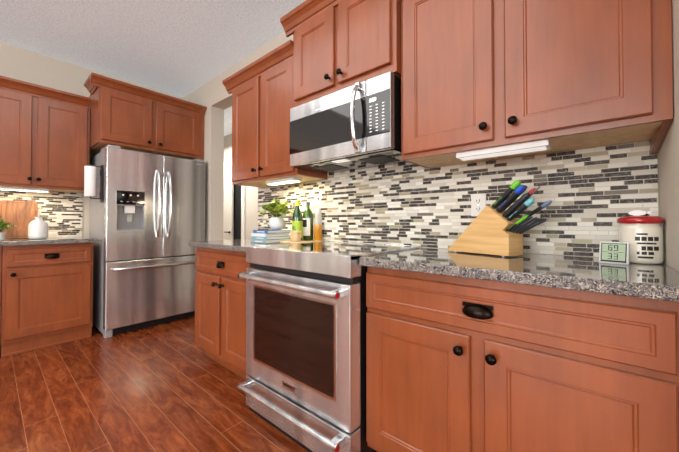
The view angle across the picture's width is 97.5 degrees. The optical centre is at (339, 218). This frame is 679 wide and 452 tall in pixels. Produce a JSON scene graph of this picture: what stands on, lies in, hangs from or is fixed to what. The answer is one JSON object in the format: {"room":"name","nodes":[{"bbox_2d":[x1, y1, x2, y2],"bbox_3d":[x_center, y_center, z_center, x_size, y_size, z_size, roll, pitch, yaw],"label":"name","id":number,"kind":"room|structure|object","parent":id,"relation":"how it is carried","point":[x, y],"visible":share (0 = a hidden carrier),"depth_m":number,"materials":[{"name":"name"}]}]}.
{"room":"kitchen","nodes":[
{"label":"kitchen","id":0,"kind":"room"},
{"bbox_2d":[0,42,182,237],"bbox_3d":[-4.117,-0.279,1.626,0.158,2.716,6.145,-1,-1,40],"label":"wall","id":1,"kind":"structure","parent":0,"point":[18,63],"depth_m":3.00,"materials":[{"name":"beige paint"}]},
{"bbox_2d":[0,75,90,192],"bbox_3d":[-2.832,-0.736,2.753,0.365,0.914,0.767,-1,-1,40],"label":"upper cabinet","id":2,"kind":"object","parent":1,"relation":"attached to","point":[44,137],"visible":0.98,"depth_m":2.70,"materials":[{"name":"brown wood"}]},
{"bbox_2d":[0,186,49,191],"bbox_3d":[-2.845,-0.266,2.688,0.085,0.026,0.320,-1,-1,40],"label":"light","id":3,"kind":"object","parent":2,"relation":"attached to","point":[23,189],"visible":1,"depth_m":2.66,"materials":[{"name":"white"}]},
{"bbox_2d":[84,72,206,159],"bbox_3d":[-2.157,-1.012,3.306,0.685,0.607,1.055,-1,-1,40],"label":"upper cabinet","id":4,"kind":"object","parent":1,"relation":"attached to","point":[125,115],"visible":1,"depth_m":3.03,"materials":[{"name":"brown wood"}]},
{"bbox_2d":[0,0,305,135],"bbox_3d":[-1.019,-1.690,0.695,10.600,0.080,8.700,-1,-1,40],"label":"ceiling","id":5,"kind":"structure","parent":0,"point":[182,48],"depth_m":2.62,"materials":[{"name":"white paint"}]},
{"bbox_2d":[0,316,307,451],"bbox_3d":[-1.019,1.096,0.656,10.600,0.060,8.700,-1,-1,40],"label":"floor","id":6,"kind":"structure","parent":0,"point":[171,386],"depth_m":1.77,"materials":[{"name":"brown wood"}]},
{"bbox_2d":[0,246,1,324],"bbox_3d":[-3.226,0.646,2.052,0.646,0.877,1.168,-1,-1,40],"label":"base cabinet","id":7,"kind":"object","parent":6,"relation":"on","point":[0,280],"visible":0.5,"depth_m":2.33,"materials":[{"name":"brown wood"}]},
{"bbox_2d":[0,237,94,245],"bbox_3d":[-3.049,0.192,2.267,0.646,0.035,1.754,-1,-1,40],"label":"countertop","id":8,"kind":"structure","parent":7,"relation":"on","point":[27,241],"depth_m":2.55,"materials":[{"name":"stone"}]},
{"bbox_2d":[0,218,14,239],"bbox_3d":[-2.796,0.083,2.432,0.210,0.186,0.218,-1,-1,40],"label":"potted plant","id":9,"kind":"object","parent":8,"relation":"on","point":[4,225],"visible":1,"depth_m":2.44,"materials":[{"name":"green plant"}]},
{"bbox_2d":[0,200,37,238],"bbox_3d":[-2.989,0.005,2.775,0.069,0.351,0.248,-1,-1,40],"label":"cutting board","id":10,"kind":"object","parent":8,"relation":"on","point":[20,215],"visible":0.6,"depth_m":2.76,"materials":[{"name":"brown wood"}]},
{"bbox_2d":[28,217,48,238],"bbox_3d":[-2.689,0.080,2.659,0.130,0.197,0.130,-1,-1,40],"label":"vase","id":11,"kind":"object","parent":8,"relation":"on","point":[38,227],"visible":0.98,"depth_m":2.62,"materials":[{"name":"white ceramic"}]},
{"bbox_2d":[0,243,92,357],"bbox_3d":[-2.665,0.656,2.713,0.646,0.877,0.558,-1,-1,40],"label":"base cabinet","id":12,"kind":"object","parent":6,"relation":"on","point":[46,295],"visible":0.98,"depth_m":2.51,"materials":[{"name":"brown wood"}]},
{"bbox_2d":[89,145,205,337],"bbox_3d":[-2.065,0.212,3.254,0.805,1.778,0.910,-1,-1,40],"label":"refrigerator","id":13,"kind":"object","parent":6,"relation":"on","point":[147,221],"visible":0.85,"depth_m":2.96,"materials":[{"name":"grey metal"}]},
{"bbox_2d":[84,164,102,202],"bbox_3d":[-2.275,-0.330,2.752,0.090,0.350,0.130,-1,-1,40],"label":"paper towel holder","id":14,"kind":"object","parent":13,"relation":"attached to","point":[90,181],"visible":1,"depth_m":2.71,"materials":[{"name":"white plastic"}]},
{"bbox_2d":[195,247,249,379],"bbox_3d":[-0.620,0.649,2.251,0.844,0.877,0.646,-1,-1,40],"label":"base cabinet","id":15,"kind":"object","parent":6,"relation":"on","point":[220,312],"visible":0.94,"depth_m":2.05,"materials":[{"name":"brown wood"}]},
{"bbox_2d":[189,239,290,252],"bbox_3d":[-0.625,0.192,2.261,0.862,0.035,0.646,-1,-1,40],"label":"countertop","id":16,"kind":"structure","parent":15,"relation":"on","point":[238,245],"depth_m":2.08,"materials":[{"name":"stone"}]},
{"bbox_2d":[250,230,290,243],"bbox_3d":[-0.506,0.127,2.202,0.181,0.090,0.231,-1,-1,40],"label":"books","id":17,"kind":"object","parent":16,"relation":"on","point":[268,236],"visible":0.94,"depth_m":2.13,"materials":[{"name":"blue paper"}]},
{"bbox_2d":[259,199,293,229],"bbox_3d":[-0.473,-0.035,2.241,0.264,0.232,0.246,-1,-1,40],"label":"potted plant","id":18,"kind":"object","parent":17,"relation":"on","point":[276,220],"visible":1,"depth_m":2.19,"materials":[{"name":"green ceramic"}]},
{"bbox_2d":[280,240,325,243],"bbox_3d":[-0.262,0.166,2.186,0.194,0.012,0.283,-1,-1,40],"label":"serving board","id":19,"kind":"object","parent":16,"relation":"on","point":[302,241],"visible":0.62,"depth_m":2.10,"materials":[{"name":"brown wood"}]},
{"bbox_2d":[290,231,300,241],"bbox_3d":[-0.309,0.121,2.100,0.078,0.074,0.078,-1,-1,40],"label":"salt","id":20,"kind":"object","parent":19,"relation":"on","point":[295,236],"visible":1,"depth_m":2.07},
{"bbox_2d":[292,200,302,240],"bbox_3d":[-0.310,0.012,2.190,0.079,0.295,0.080,-1,-1,40],"label":"bottle","id":21,"kind":"object","parent":19,"relation":"on","point":[297,221],"visible":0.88,"depth_m":2.16,"materials":[{"name":"green glass"}]},
{"bbox_2d":[302,202,312,239],"bbox_3d":[-0.239,0.017,2.251,0.084,0.288,0.085,-1,-1,40],"label":"wine bottle","id":22,"kind":"object","parent":19,"relation":"on","point":[307,215],"visible":0.96,"depth_m":2.22,"materials":[{"name":"green"}]},
{"bbox_2d":[314,198,321,240],"bbox_3d":[-0.160,0.001,2.224,0.061,0.318,0.061,-1,-1,40],"label":"bottle","id":23,"kind":"object","parent":19,"relation":"on","point":[317,232],"visible":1,"depth_m":2.20,"materials":[{"name":"orange"}]},
{"bbox_2d":[237,241,422,451],"bbox_3d":[-0.047,0.617,1.677,0.756,0.924,0.746,-1,-1,40],"label":"range","id":24,"kind":"object","parent":6,"relation":"on","point":[303,385],"visible":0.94,"depth_m":1.36,"materials":[{"name":"silver metal"}]},
{"bbox_2d":[366,266,678,451],"bbox_3d":[0.647,0.634,1.178,0.932,0.877,0.646,-1,-1,40],"label":"base cabinet","id":25,"kind":"object","parent":6,"relation":"on","point":[457,364],"visible":1,"depth_m":0.91,"materials":[{"name":"brown wood"}]},
{"bbox_2d":[359,248,678,301],"bbox_3d":[0.646,0.176,1.185,0.935,0.035,0.646,-1,-1,40],"label":"countertop","id":26,"kind":"structure","parent":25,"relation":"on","point":[648,281],"depth_m":0.93,"materials":[{"name":"stone"}]},
{"bbox_2d":[448,180,551,256],"bbox_3d":[0.695,0.002,1.332,0.105,0.317,0.437,0,-1,-30],"label":"knife block","id":27,"kind":"object","parent":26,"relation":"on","point":[496,228],"visible":1,"depth_m":1.26,"materials":[{"name":"brown wood"}]},
{"bbox_2d":[599,241,629,264],"bbox_3d":[0.965,0.120,1.046,0.039,0.079,0.079,1,-1,-38],"label":"thermometer","id":28,"kind":"object","parent":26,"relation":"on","point":[614,252],"visible":0.98,"depth_m":1.04,"materials":[{"name":"white plastic"}]},
{"bbox_2d":[617,210,664,263],"bbox_3d":[1.086,0.062,1.076,0.122,0.189,0.122,-1,-1,40],"label":"canister","id":29,"kind":"object","parent":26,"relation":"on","point":[642,236],"visible":0.92,"depth_m":1.03,"materials":[{"name":"beige ceramic"}]},
{"bbox_2d":[224,134,257,238],"bbox_3d":[-0.993,-0.235,4.728,5.400,2.716,0.120,-1,-1,40],"label":"wall","id":30,"kind":"structure","parent":0,"point":[251,209],"depth_m":5.11,"materials":[{"name":"beige paint"}]},
{"bbox_2d":[223,160,244,239],"bbox_3d":[-2.156,0.026,5.610,1.320,2.220,0.154,-1,-1,40],"label":"door","id":31,"kind":"structure","parent":30,"relation":"attached to","point":[234,214],"depth_m":5.45,"materials":[{"name":"white"}]},
{"bbox_2d":[183,32,658,256],"bbox_3d":[-0.393,-0.265,2.598,4.583,2.716,0.168,-1,-1,40],"label":"wall","id":32,"kind":"structure","parent":0,"point":[593,194],"depth_m":1.65,"materials":[{"name":"tile"}]},
{"bbox_2d":[222,39,327,187],"bbox_3d":[-0.545,-0.739,2.392,0.886,0.889,0.365,-1,-1,40],"label":"upper cabinet","id":33,"kind":"object","parent":32,"relation":"attached to","point":[260,89],"visible":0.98,"depth_m":2.23,"materials":[{"name":"brown wood"}]},
{"bbox_2d":[266,177,301,184],"bbox_3d":[-0.423,-0.283,2.245,0.320,0.026,0.085,-1,-1,40],"label":"light","id":34,"kind":"object","parent":33,"relation":"attached to","point":[284,181],"visible":0.98,"depth_m":2.20,"materials":[{"name":"white plastic"}]},
{"bbox_2d":[280,0,400,107],"bbox_3d":[0.078,-1.032,1.841,0.899,0.607,0.405,-1,-1,40],"label":"upper cabinet","id":35,"kind":"object","parent":32,"relation":"attached to","point":[338,45],"visible":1,"depth_m":1.70,"materials":[{"name":"brown wood"}]},
{"bbox_2d":[290,71,406,173],"bbox_3d":[0.061,-0.531,1.821,0.756,0.387,0.443,-1,-1,40],"label":"microwave","id":36,"kind":"object","parent":35,"relation":"attached to","point":[357,126],"visible":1,"depth_m":1.65,"materials":[{"name":"silver metal"}]},
{"bbox_2d":[471,193,485,215],"bbox_3d":[0.717,-0.072,1.538,0.072,0.116,0.007,-1,-1,40],"label":"outlet","id":37,"kind":"object","parent":32,"relation":"attached to","point":[478,203],"visible":0.81,"depth_m":1.54,"materials":[{"name":"white"}]},
{"bbox_2d":[400,0,672,167],"bbox_3d":[0.741,-0.749,1.302,0.921,0.899,0.365,-1,-1,40],"label":"upper cabinet","id":38,"kind":"object","parent":32,"relation":"attached to","point":[564,75],"visible":1,"depth_m":1.14,"materials":[{"name":"brown wood"}]},
{"bbox_2d":[456,139,550,160],"bbox_3d":[0.685,-0.286,1.267,0.345,0.026,0.085,-1,-1,40],"label":"light","id":39,"kind":"object","parent":38,"relation":"attached to","point":[535,146],"visible":1,"depth_m":1.23,"materials":[{"name":"white plastic"}]},
{"bbox_2d":[658,0,678,271],"bbox_3d":[1.027,-0.290,0.823,0.120,2.716,0.720,-1,-1,40],"label":"wall","id":40,"kind":"structure","parent":0,"point":[668,172],"depth_m":0.93,"materials":[{"name":"beige paint"}]},
{"bbox_2d":[650,119,672,154],"bbox_3d":[1.107,-0.276,1.028,0.019,0.056,0.296,-1,-1,40],"label":"bracket","id":41,"kind":"object","parent":40,"relation":"attached to","point":[657,138],"visible":1,"depth_m":1.03,"materials":[{"name":"brown wood"}]}
]}

